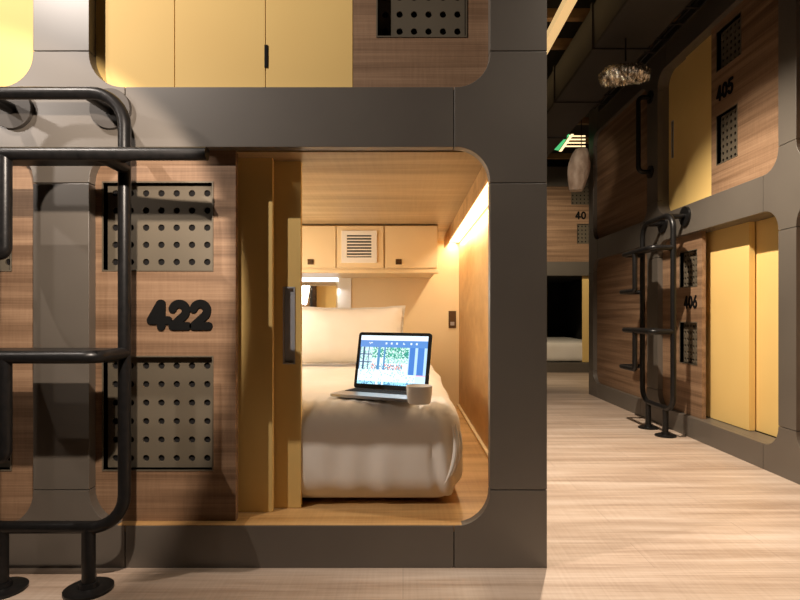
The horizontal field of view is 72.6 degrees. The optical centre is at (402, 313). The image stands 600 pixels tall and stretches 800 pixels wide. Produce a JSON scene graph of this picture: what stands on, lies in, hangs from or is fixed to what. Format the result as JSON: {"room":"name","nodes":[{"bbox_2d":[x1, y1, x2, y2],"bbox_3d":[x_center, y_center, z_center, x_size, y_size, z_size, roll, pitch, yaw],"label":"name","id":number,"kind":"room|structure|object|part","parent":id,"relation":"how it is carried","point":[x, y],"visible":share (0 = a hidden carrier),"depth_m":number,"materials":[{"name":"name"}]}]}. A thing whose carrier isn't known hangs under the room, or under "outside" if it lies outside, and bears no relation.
{"room":"dormitory","nodes":[
{"label":"dormitory","id":0,"kind":"room"},
{"bbox_2d":[0,0,546,567],"bbox_3d":[-1.024,-0.579,1.655,2.913,2.682,0.039,0,0,0],"label":"wall","id":1,"kind":"structure","parent":0,"point":[499,118],"depth_m":1.64,"materials":[{"name":"grey metal"}]},
{"bbox_2d":[0,0,34,86],"bbox_3d":[-1.712,-1.176,2.688,1.233,1.026,2.034,0,0,0],"label":"capsule","id":2,"kind":"object","parent":1,"relation":"attached to","point":[16,16],"visible":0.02,"depth_m":1.67,"materials":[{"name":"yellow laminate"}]},
{"bbox_3d":[-1.026,-0.591,1.653,0.381,0.393,0.036,0,0,0],"label":"corner panel","id":3,"kind":"part","parent":1,"relation":"part of","materials":[{"name":"grey laminate"}]},
{"bbox_3d":[-1.026,-1.173,1.653,0.168,0.765,0.036,0,0,0],"label":"straight panel","id":4,"kind":"part","parent":1,"relation":"part of","materials":[{"name":"grey laminate"}]},
{"bbox_3d":[-1.026,0.068,1.653,0.168,0.918,0.036,0,0,0],"label":"straight panel","id":5,"kind":"part","parent":1,"relation":"part of","materials":[{"name":"grey laminate"}]},
{"bbox_3d":[-1.026,0.646,1.653,0.381,0.233,0.036,0,0,0],"label":"corner panel","id":6,"kind":"part","parent":1,"relation":"part of","materials":[{"name":"grey metal"}]},
{"bbox_3d":[-0.341,-0.591,1.653,0.984,0.180,0.036,0,0,0],"label":"straight panel","id":7,"kind":"part","parent":1,"relation":"part of","materials":[{"name":"grey laminate"}]},
{"bbox_3d":[-0.341,0.699,1.653,0.984,0.126,0.036,0,0,0],"label":"straight panel","id":8,"kind":"part","parent":1,"relation":"part of","materials":[{"name":"grey metal"}]},
{"bbox_2d":[95,150,488,531],"bbox_3d":[-0.294,0.069,2.696,1.392,1.170,2.115,0,0,0],"label":"capsule","id":9,"kind":"object","parent":1,"relation":"in","point":[216,243],"visible":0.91,"depth_m":1.74,"materials":[{"name":"brown wood"}]},
{"bbox_3d":[-0.751,0.304,1.698,0.333,0.345,0.006,0,0,0],"label":"vent plate","id":10,"kind":"part","parent":9,"relation":"part of","materials":[{"name":"grey metal"}]},
{"bbox_3d":[-0.751,-0.269,1.698,0.333,0.267,0.006,0,0,0],"label":"vent plate","id":11,"kind":"part","parent":9,"relation":"part of","materials":[{"name":"grey metal"}]},
{"bbox_3d":[-0.734,0.068,1.683,0.441,1.149,0.024,0,0,0],"label":"panel","id":12,"kind":"part","parent":9,"relation":"part of","materials":[{"name":"brown wood"}]},
{"bbox_3d":[-0.658,0.063,1.752,0.483,1.140,0.018,0,0,0],"label":"sliding door","id":13,"kind":"part","parent":9,"relation":"part of","materials":[{"name":"yellow laminate"}]},
{"bbox_3d":[-0.572,0.063,1.790,0.477,1.140,0.021,0,0,0],"label":"sliding door","id":14,"kind":"part","parent":9,"relation":"part of","materials":[{"name":"yellow laminate"}]},
{"bbox_3d":[-0.372,0.037,1.786,0.040,0.253,0.017,0,0,0],"label":"recessed handle","id":15,"kind":"part","parent":9,"relation":"part of","materials":[{"name":"silver metal"}]},
{"bbox_2d":[95,0,487,87],"bbox_3d":[-0.341,-1.176,2.687,1.233,1.026,2.036,0,0,0],"label":"capsule","id":16,"kind":"object","parent":9,"relation":"on","point":[140,43],"visible":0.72,"depth_m":1.67,"materials":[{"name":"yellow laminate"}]},
{"bbox_3d":[-0.828,-1.177,1.681,0.252,0.987,0.018,0,0,0],"label":"sliding door","id":17,"kind":"part","parent":16,"relation":"part of","materials":[{"name":"yellow laminate"}]},
{"bbox_3d":[-0.561,-1.177,1.681,0.277,0.987,0.018,0,0,0],"label":"sliding door","id":18,"kind":"part","parent":16,"relation":"part of","materials":[{"name":"yellow laminate"}]},
{"bbox_3d":[-0.288,-1.177,1.681,0.266,0.987,0.018,0,0,0],"label":"sliding door","id":19,"kind":"part","parent":16,"relation":"part of","materials":[{"name":"yellow laminate"}]},
{"bbox_3d":[0.060,-1.173,1.683,0.426,0.996,0.024,0,0,0],"label":"panel","id":20,"kind":"part","parent":16,"relation":"part of","materials":[{"name":"brown wood"}]},
{"bbox_3d":[0.057,-1.011,1.698,0.270,0.318,0.006,0,0,0],"label":"vent plate","id":21,"kind":"part","parent":16,"relation":"part of","materials":[{"name":"grey metal"}]},
{"bbox_2d":[302,278,350,307],"bbox_3d":[-0.531,-0.135,3.724,0.354,0.258,0.020,0,0,0],"label":"wall mirror","id":22,"kind":"object","parent":9,"relation":"attached to","point":[316,292],"visible":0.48,"depth_m":3.72,"materials":[{"name":"clear glass"}]},
{"bbox_2d":[302,282,335,307],"bbox_3d":[-0.576,-0.132,3.728,0.240,0.180,0.010,0,0,0],"label":"mirror glass","id":23,"kind":"object","parent":22,"relation":"attached to","point":[314,294],"depth_m":3.72,"materials":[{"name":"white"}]},
{"bbox_3d":[-0.399,-0.126,3.727,0.090,0.240,0.014,0,0,0],"label":"panel","id":24,"kind":"part","parent":22,"relation":"part of","materials":[{"name":"beige ceramic"}]},
{"bbox_2d":[302,225,438,277],"bbox_3d":[-0.381,-0.360,3.367,1.158,0.264,0.734,0,0,0],"label":"upper cabinet","id":25,"kind":"object","parent":9,"relation":"attached to","point":[328,251],"visible":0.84,"depth_m":3.01,"materials":[{"name":"beige laminate"}]},
{"bbox_3d":[-0.578,-0.370,3.016,0.411,0.231,0.014,0,0,0],"label":"cupboard door","id":26,"kind":"part","parent":25,"relation":"part of","materials":[{"name":"beige laminate"}]},
{"bbox_2d":[341,231,376,262],"bbox_3d":[-0.241,-0.370,3.005,0.195,0.177,0.009,0,0,0],"label":"vent grille","id":27,"kind":"object","parent":25,"relation":"attached to","point":[356,246],"depth_m":3.00,"materials":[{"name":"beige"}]},
{"bbox_3d":[-0.237,-0.370,3.016,0.258,0.231,0.014,0,0,0],"label":"panel","id":28,"kind":"part","parent":25,"relation":"part of","materials":[{"name":"beige laminate"}]},
{"bbox_3d":[-0.381,-0.237,3.048,1.158,0.018,0.072,0,0,0],"label":"rail","id":29,"kind":"part","parent":25,"relation":"part of","materials":[{"name":"beige laminate"}]},
{"bbox_3d":[0.045,-0.370,3.016,0.288,0.231,0.014,0,0,0],"label":"cupboard door","id":30,"kind":"part","parent":25,"relation":"part of","materials":[{"name":"beige laminate"}]},
{"bbox_2d":[301,363,462,497],"bbox_3d":[-0.373,0.450,2.741,1.164,0.370,1.962,0,0,0],"label":"bed","id":31,"kind":"object","parent":9,"relation":"on","point":[351,447],"visible":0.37,"depth_m":1.79,"materials":[{"name":"white fabric"}]},
{"bbox_2d":[302,305,405,364],"bbox_3d":[-0.318,0.117,2.997,0.666,0.331,0.180,0,0,0],"label":"pillow","id":32,"kind":"object","parent":31,"relation":"on","point":[329,335],"visible":0.68,"depth_m":2.94,"materials":[{"name":"white fabric"}]},
{"bbox_2d":[330,332,431,401],"bbox_3d":[-0.075,0.178,1.935,0.300,0.217,0.218,0,0,25],"label":"laptop","id":33,"kind":"object","parent":31,"relation":"on","point":[386,363],"visible":0.98,"depth_m":2.00,"materials":[{"name":"silver metal"}]},
{"bbox_3d":[-0.040,0.174,2.011,0.300,0.210,0.050,0,0,25],"label":"screen lid","id":34,"kind":"part","parent":33,"relation":"part of","materials":[{"name":"black"}]},
{"bbox_2d":[406,384,431,404],"bbox_3d":[0.052,0.260,1.759,0.085,0.058,0.085,0,0,0],"label":"cup","id":35,"kind":"object","parent":31,"relation":"on","point":[417,394],"visible":1,"depth_m":1.73,"materials":[{"name":"beige ceramic"}]},
{"bbox_2d":[449,311,455,327],"bbox_3d":[0.338,0.037,3.728,0.051,0.117,0.013,0,0,0],"label":"light switch","id":36,"kind":"object","parent":9,"relation":"attached to","point":[452,314],"visible":1,"depth_m":3.73,"materials":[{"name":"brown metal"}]},
{"bbox_3d":[0.377,0.625,2.706,0.015,0.021,2.058,0,0,0],"label":"skirting","id":37,"kind":"part","parent":9,"relation":"part of","materials":[{"name":"beige laminate"}]},
{"bbox_3d":[0.293,-0.591,1.653,0.278,0.393,0.036,0,0,0],"label":"corner panel","id":38,"kind":"part","parent":1,"relation":"part of","materials":[{"name":"grey laminate"}]},
{"bbox_3d":[0.293,0.646,1.653,0.278,0.233,0.036,0,0,0],"label":"corner panel","id":39,"kind":"part","parent":1,"relation":"part of","materials":[{"name":"grey metal"}]},
{"bbox_3d":[0.346,-1.173,1.653,0.171,0.765,0.036,0,0,0],"label":"straight panel","id":40,"kind":"part","parent":1,"relation":"part of","materials":[{"name":"grey laminate"}]},
{"bbox_3d":[0.346,0.068,1.653,0.171,0.918,0.036,0,0,0],"label":"straight panel","id":41,"kind":"part","parent":1,"relation":"part of","materials":[{"name":"grey laminate"}]},
{"bbox_2d":[3,373,799,599],"bbox_3d":[0.000,0.777,2.835,9.000,0.030,10.200,0,0,0],"label":"floor","id":42,"kind":"structure","parent":0,"point":[633,513],"depth_m":1.79,"materials":[{"name":"brown wood"}]},
{"bbox_2d":[0,166,35,520],"bbox_3d":[-1.712,0.065,2.687,1.233,1.179,2.036,0,0,0],"label":"capsule","id":43,"kind":"object","parent":42,"relation":"on","point":[16,271],"visible":0.23,"depth_m":1.67,"materials":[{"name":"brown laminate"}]},
{"bbox_3d":[-1.369,0.304,1.698,0.333,0.345,0.006,0,0,0],"label":"vent plate","id":44,"kind":"part","parent":43,"relation":"part of","materials":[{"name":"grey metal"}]},
{"bbox_3d":[-1.369,-0.269,1.698,0.333,0.267,0.006,0,0,0],"label":"vent plate","id":45,"kind":"part","parent":43,"relation":"part of","materials":[{"name":"grey metal"}]},
{"bbox_2d":[0,87,209,599],"bbox_3d":[-0.867,0.045,1.493,0.750,1.434,0.283,0,0,0],"label":"ladder","id":46,"kind":"object","parent":42,"relation":"on","point":[111,109],"visible":1,"depth_m":1.49,"materials":[{"name":"grey metal"}]},
{"bbox_3d":[-1.107,0.672,1.503,0.035,0.168,0.035,0,0,0],"label":"leg","id":47,"kind":"part","parent":46,"relation":"part of","materials":[{"name":"black metal"}]},
{"bbox_3d":[-1.107,0.750,1.503,0.126,0.024,0.126,0,0,0],"label":"foot plate","id":48,"kind":"part","parent":46,"relation":"part of","materials":[{"name":"black metal"}]},
{"bbox_3d":[-0.981,0.098,1.435,0.426,0.009,0.135,0,0,0],"label":"tread plate","id":49,"kind":"part","parent":46,"relation":"part of","materials":[{"name":"black metal"}]},
{"bbox_3d":[-0.981,-0.011,1.503,0.460,1.231,0.034,0,0,0],"label":"rail","id":50,"kind":"part","parent":46,"relation":"part of","materials":[{"name":"black metal"}]},
{"bbox_3d":[-0.867,0.750,1.503,0.126,0.024,0.126,0,0,0],"label":"foot plate","id":51,"kind":"part","parent":46,"relation":"part of","materials":[{"name":"black metal"}]},
{"bbox_3d":[-0.867,0.672,1.503,0.035,0.168,0.035,0,0,0],"label":"leg","id":52,"kind":"part","parent":46,"relation":"part of","materials":[{"name":"black metal"}]},
{"bbox_3d":[-0.843,-0.412,1.435,0.702,0.009,0.135,0,0,0],"label":"tread plate","id":53,"kind":"part","parent":46,"relation":"part of","materials":[{"name":"black metal"}]},
{"bbox_2d":[547,276,588,362],"bbox_3d":[2.087,0.065,8.172,1.233,1.179,2.082,0,0,0],"label":"capsule","id":54,"kind":"object","parent":42,"relation":"on","point":[567,296],"visible":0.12,"depth_m":8.70,"materials":[{"name":"grey laminate"}]},
{"bbox_2d":[547,337,581,361],"bbox_3d":[2.070,0.500,8.002,1.146,0.275,1.671,0,0,0],"label":"mattress","id":55,"kind":"object","parent":54,"relation":"in","point":[559,349],"visible":0.34,"depth_m":7.17,"materials":[{"name":"white fabric"}]},
{"bbox_2d":[547,187,588,261],"bbox_3d":[2.090,-1.176,8.146,1.233,1.026,2.037,0,0,0],"label":"capsule","id":56,"kind":"object","parent":54,"relation":"on","point":[567,211],"visible":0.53,"depth_m":7.13,"materials":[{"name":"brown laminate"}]},
{"bbox_3d":[2.408,-1.557,7.158,0.405,0.246,0.006,0,0,0],"label":"vent plate","id":57,"kind":"part","parent":56,"relation":"part of","materials":[{"name":"grey metal"}]},
{"bbox_3d":[2.445,-1.050,7.158,0.330,0.252,0.006,0,0,0],"label":"vent plate","id":58,"kind":"part","parent":56,"relation":"part of","materials":[{"name":"grey metal"}]},
{"bbox_3d":[2.529,0.063,7.170,0.342,1.140,0.018,0,0,0],"label":"sliding door","id":59,"kind":"part","parent":54,"relation":"part of","materials":[{"name":"yellow laminate"}]},
{"bbox_2d":[597,253,646,397],"bbox_3d":[2.823,0.065,4.512,2.034,1.179,1.146,0,0,0],"label":"capsule","id":60,"kind":"object","parent":42,"relation":"on","point":[616,311],"visible":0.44,"depth_m":4.59,"materials":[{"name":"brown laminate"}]},
{"bbox_2d":[597,91,646,237],"bbox_3d":[2.823,-1.176,4.512,2.034,1.026,1.146,0,0,0],"label":"capsule","id":61,"kind":"object","parent":60,"relation":"on","point":[621,190],"visible":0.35,"depth_m":4.50,"materials":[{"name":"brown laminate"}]},
{"bbox_2d":[619,206,690,437],"bbox_3d":[1.628,0.045,3.531,0.283,1.434,0.491,0,0,0],"label":"ladder","id":62,"kind":"object","parent":42,"relation":"on","point":[684,217],"visible":1,"depth_m":3.43,"materials":[{"name":"black metal"}]},
{"bbox_3d":[1.638,0.672,3.641,0.035,0.168,0.035,0,0,0],"label":"leg","id":63,"kind":"part","parent":62,"relation":"part of","materials":[{"name":"black metal"}]},
{"bbox_3d":[1.638,0.750,3.641,0.126,0.024,0.126,0,0,0],"label":"foot plate","id":64,"kind":"part","parent":62,"relation":"part of","materials":[{"name":"black metal"}]},
{"bbox_3d":[1.638,-0.011,3.515,0.034,1.231,0.460,0,0,0],"label":"rail","id":65,"kind":"part","parent":62,"relation":"part of","materials":[{"name":"black metal"}]},
{"bbox_3d":[1.638,0.672,3.401,0.035,0.168,0.035,0,0,0],"label":"leg","id":66,"kind":"part","parent":62,"relation":"part of","materials":[{"name":"black metal"}]},
{"bbox_3d":[1.638,0.750,3.401,0.126,0.024,0.126,0,0,0],"label":"foot plate","id":67,"kind":"part","parent":62,"relation":"part of","materials":[{"name":"black metal"}]},
{"bbox_2d":[663,212,780,443],"bbox_3d":[2.821,0.065,3.180,2.037,1.179,1.248,0,0,0],"label":"capsule","id":68,"kind":"object","parent":42,"relation":"on","point":[727,274],"visible":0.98,"depth_m":3.13,"materials":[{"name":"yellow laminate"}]},
{"bbox_3d":[1.818,0.068,3.547,0.024,1.149,0.507,0,0,0],"label":"panel","id":69,"kind":"part","parent":68,"relation":"part of","materials":[{"name":"brown wood"}]},
{"bbox_3d":[1.833,0.183,3.450,0.006,0.258,0.204,0,0,0],"label":"vent plate","id":70,"kind":"part","parent":68,"relation":"part of","materials":[{"name":"grey metal"}]},
{"bbox_3d":[1.833,-0.285,3.450,0.006,0.222,0.204,0,0,0],"label":"vent plate","id":71,"kind":"part","parent":68,"relation":"part of","materials":[{"name":"grey metal"}]},
{"bbox_2d":[663,0,779,212],"bbox_3d":[2.821,-1.176,3.180,2.037,1.026,1.248,0,0,0],"label":"capsule","id":72,"kind":"object","parent":68,"relation":"on","point":[720,98],"visible":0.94,"depth_m":3.08,"materials":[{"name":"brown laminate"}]},
{"bbox_3d":[1.855,-1.197,3.735,0.017,0.256,0.028,0,0,0],"label":"recessed handle","id":73,"kind":"part","parent":72,"relation":"part of","materials":[{"name":"black metal"}]},
{"bbox_3d":[1.857,-1.177,3.670,0.018,0.987,0.262,0,0,0],"label":"sliding door","id":74,"kind":"part","parent":72,"relation":"part of","materials":[{"name":"yellow laminate"}]},
{"bbox_3d":[1.845,-1.177,3.354,0.018,0.987,0.366,0,0,0],"label":"sliding door","id":75,"kind":"part","parent":72,"relation":"part of","materials":[{"name":"yellow laminate"}]},
{"bbox_3d":[1.833,-0.996,3.041,0.006,0.276,0.189,0,0,0],"label":"vent plate","id":76,"kind":"part","parent":72,"relation":"part of","materials":[{"name":"grey metal"}]},
{"bbox_3d":[1.833,-1.503,3.024,0.006,0.222,0.222,0,0,0],"label":"vent plate","id":77,"kind":"part","parent":72,"relation":"part of","materials":[{"name":"grey metal"}]},
{"bbox_3d":[1.818,-1.173,2.876,0.024,0.996,0.633,0,0,0],"label":"panel","id":78,"kind":"part","parent":72,"relation":"part of","materials":[{"name":"brown wood"}]},
{"bbox_3d":[1.895,0.063,3.182,0.033,1.140,0.447,0,0,0],"label":"sliding door","id":79,"kind":"part","parent":68,"relation":"part of","materials":[{"name":"yellow laminate"}]},
{"bbox_3d":[1.927,0.063,2.802,0.015,1.140,0.486,0,0,0],"label":"sliding door","id":80,"kind":"part","parent":68,"relation":"part of","materials":[{"name":"yellow laminate"}]},
{"bbox_2d":[546,167,589,372],"bbox_3d":[2.090,-0.579,7.114,1.539,2.682,0.039,0,0,0],"label":"wall","id":81,"kind":"structure","parent":0,"point":[556,176],"depth_m":7.09,"materials":[{"name":"grey laminate"}]},
{"bbox_3d":[2.090,-1.792,7.113,0.984,0.255,0.036,0,0,0],"label":"straight panel","id":82,"kind":"part","parent":81,"relation":"part of","materials":[{"name":"grey laminate"}]},
{"bbox_3d":[2.090,-0.591,7.113,0.984,0.180,0.036,0,0,0],"label":"straight panel","id":83,"kind":"part","parent":81,"relation":"part of","materials":[{"name":"grey metal"}]},
{"bbox_3d":[2.090,0.699,7.113,0.984,0.126,0.036,0,0,0],"label":"straight panel","id":84,"kind":"part","parent":81,"relation":"part of","materials":[{"name":"grey laminate"}]},
{"bbox_2d":[547,0,595,166],"bbox_3d":[0.000,-2.085,2.835,9.000,0.030,10.200,0,0,0],"label":"ceiling","id":85,"kind":"structure","parent":0,"point":[569,29],"depth_m":4.40,"materials":[{"name":"black paint"}]},
{"bbox_2d":[554,131,585,150],"bbox_3d":[1.773,-1.902,5.827,0.354,0.324,0.027,0,0,0],"label":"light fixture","id":86,"kind":"object","parent":85,"relation":"hanging from","point":[559,146],"visible":0.83,"depth_m":5.82,"materials":[{"name":"green"}]},
{"bbox_2d":[567,120,589,191],"bbox_3d":[1.581,-1.586,4.905,0.201,0.963,0.146,0,0,0],"label":"pendant lamp","id":87,"kind":"object","parent":85,"relation":"hanging from","point":[578,171],"visible":0.98,"depth_m":4.85,"materials":[{"name":"plastic"}]},
{"bbox_2d":[589,0,799,484],"bbox_3d":[1.790,-0.579,3.120,0.039,2.682,4.146,0,0,0],"label":"wall","id":88,"kind":"structure","parent":0,"point":[777,192],"depth_m":3.00,"materials":[{"name":"grey laminate"}]},
{"bbox_3d":[1.788,-1.173,5.131,0.036,0.765,0.123,0,0,0],"label":"straight panel","id":89,"kind":"part","parent":88,"relation":"part of","materials":[{"name":"grey laminate"}]},
{"bbox_3d":[1.788,0.068,5.131,0.036,0.918,0.123,0,0,0],"label":"straight panel","id":90,"kind":"part","parent":88,"relation":"part of","materials":[{"name":"grey laminate"}]},
{"bbox_3d":[1.788,-0.591,5.078,0.036,0.393,0.230,0,0,0],"label":"corner panel","id":91,"kind":"part","parent":88,"relation":"part of","materials":[{"name":"grey laminate"}]},
{"bbox_3d":[1.788,-1.739,5.078,0.036,0.362,0.230,0,0,0],"label":"corner panel","id":92,"kind":"part","parent":88,"relation":"part of","materials":[{"name":"grey laminate"}]},
{"bbox_3d":[1.788,0.646,5.078,0.036,0.233,0.230,0,0,0],"label":"corner panel","id":93,"kind":"part","parent":88,"relation":"part of","materials":[{"name":"grey laminate"}]},
{"bbox_3d":[1.788,-0.591,4.512,0.036,0.180,0.897,0,0,0],"label":"straight panel","id":94,"kind":"part","parent":88,"relation":"part of","materials":[{"name":"grey laminate"}]},
{"bbox_3d":[1.788,0.699,4.512,0.036,0.126,0.897,0,0,0],"label":"straight panel","id":95,"kind":"part","parent":88,"relation":"part of","materials":[{"name":"grey laminate"}]},
{"bbox_3d":[1.788,-1.792,4.512,0.036,0.255,0.897,0,0,0],"label":"straight panel","id":96,"kind":"part","parent":88,"relation":"part of","materials":[{"name":"grey laminate"}]},
{"bbox_2d":[636,90,653,177],"bbox_3d":[1.716,-1.281,3.891,0.106,0.624,0.090,0,0,0],"label":"grab rail","id":97,"kind":"object","parent":88,"relation":"attached to","point":[649,172],"visible":1,"depth_m":3.88,"materials":[{"name":"black metal"}]},
{"bbox_3d":[1.788,0.646,3.872,0.036,0.233,0.378,0,0,0],"label":"corner panel","id":98,"kind":"part","parent":88,"relation":"part of","materials":[{"name":"grey laminate"}]},
{"bbox_3d":[1.788,-1.173,3.872,0.036,0.765,0.165,0,0,0],"label":"straight panel","id":99,"kind":"part","parent":88,"relation":"part of","materials":[{"name":"grey laminate"}]},
{"bbox_3d":[1.788,0.068,3.872,0.036,0.918,0.165,0,0,0],"label":"straight panel","id":100,"kind":"part","parent":88,"relation":"part of","materials":[{"name":"grey laminate"}]},
{"bbox_3d":[1.788,-0.591,3.872,0.036,0.393,0.378,0,0,0],"label":"corner panel","id":101,"kind":"part","parent":88,"relation":"part of","materials":[{"name":"grey laminate"}]},
{"bbox_3d":[1.788,-1.739,3.872,0.036,0.362,0.378,0,0,0],"label":"corner panel","id":102,"kind":"part","parent":88,"relation":"part of","materials":[{"name":"grey laminate"}]},
{"bbox_3d":[1.788,-1.792,3.180,0.036,0.255,0.999,0,0,0],"label":"straight panel","id":103,"kind":"part","parent":88,"relation":"part of","materials":[{"name":"grey laminate"}]},
{"bbox_3d":[1.788,-0.591,3.180,0.036,0.180,0.999,0,0,0],"label":"straight panel","id":104,"kind":"part","parent":88,"relation":"part of","materials":[{"name":"grey laminate"}]},
{"bbox_3d":[1.788,0.699,3.180,0.036,0.126,0.999,0,0,0],"label":"straight panel","id":105,"kind":"part","parent":88,"relation":"part of","materials":[{"name":"grey laminate"}]},
{"bbox_3d":[1.788,-0.591,2.513,0.036,0.393,0.330,0,0,0],"label":"corner panel","id":106,"kind":"part","parent":88,"relation":"part of","materials":[{"name":"grey laminate"}]},
{"bbox_3d":[1.788,0.646,2.513,0.036,0.233,0.330,0,0,0],"label":"corner panel","id":107,"kind":"part","parent":88,"relation":"part of","materials":[{"name":"grey laminate"}]},
{"bbox_3d":[1.788,-1.173,2.513,0.036,0.765,0.117,0,0,0],"label":"straight panel","id":108,"kind":"part","parent":88,"relation":"part of","materials":[{"name":"grey laminate"}]},
{"bbox_3d":[1.788,0.068,2.513,0.036,0.918,0.117,0,0,0],"label":"straight panel","id":109,"kind":"part","parent":88,"relation":"part of","materials":[{"name":"grey laminate"}]},
{"bbox_3d":[0.423,-0.653,4.386,0.018,2.829,5.418,0,0,0],"label":"wall","id":110,"kind":"structure","parent":0,"visible":0},
{"bbox_2d":[547,153,571,158],"bbox_3d":[1.869,-1.914,6.609,2.862,0.060,0.048,0,0,0],"label":"joist","id":111,"kind":"object","parent":110,"relation":"attached to","point":[552,155],"visible":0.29,"depth_m":6.58,"materials":[{"name":"brown wood"}]},
{"bbox_2d":[564,137,588,143],"bbox_3d":[1.869,-1.914,6.009,2.862,0.060,0.048,0,0,0],"label":"joist","id":112,"kind":"object","parent":110,"relation":"attached to","point":[586,138],"visible":0.14,"depth_m":5.99,"materials":[{"name":"brown wood"}]},
{"bbox_2d":[550,38,652,49],"bbox_3d":[1.101,-1.914,3.864,1.326,0.060,0.048,0,0,0],"label":"joist","id":113,"kind":"object","parent":110,"relation":"attached to","point":[559,43],"visible":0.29,"depth_m":3.84,"materials":[{"name":"brown wood"}]},
{"bbox_2d":[547,8,679,21],"bbox_3d":[1.101,-1.914,3.489,1.326,0.060,0.048,0,0,0],"label":"joist","id":114,"kind":"object","parent":110,"relation":"attached to","point":[577,14],"visible":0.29,"depth_m":3.46,"materials":[{"name":"brown wood"}]},
{"bbox_3d":[1.869,-1.914,5.409,2.862,0.060,0.048,0,0,0],"label":"joist","id":115,"kind":"object","parent":110,"relation":"attached to","visible":0},
{"bbox_2d":[547,0,690,156],"bbox_3d":[1.278,-1.627,4.335,0.342,0.399,4.800,0,0,0],"label":"ceiling","id":116,"kind":"structure","parent":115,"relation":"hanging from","point":[615,32],"depth_m":3.31,"materials":[{"name":"black paint"}]},
{"bbox_2d":[598,62,650,87],"bbox_3d":[1.254,-1.355,3.083,0.280,0.138,0.133,0,0,6],"label":"chandelier","id":117,"kind":"object","parent":116,"relation":"hanging from","point":[631,73],"visible":1,"depth_m":3.05,"materials":[{"name":"metal"}]},
{"bbox_3d":[1.101,-1.914,4.539,1.326,0.060,0.048,0,0,0],"label":"joist","id":118,"kind":"object","parent":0,"visible":0},
{"bbox_2d":[546,0,576,53],"bbox_3d":[0.984,-1.851,4.275,0.060,0.054,4.920,0,0,0],"label":"batten","id":119,"kind":"object","parent":118,"relation":"attached to","point":[565,8],"visible":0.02,"depth_m":3.41,"materials":[{"name":"brown wood"}]},
{"bbox_2d":[594,0,706,111],"bbox_3d":[1.637,-1.788,3.285,0.153,0.048,2.940,0,0,0],"label":"cable tray","id":120,"kind":"object","parent":118,"relation":"hanging from","point":[690,10],"visible":0.35,"depth_m":3.50,"materials":[{"name":"black metal"}]}
]}

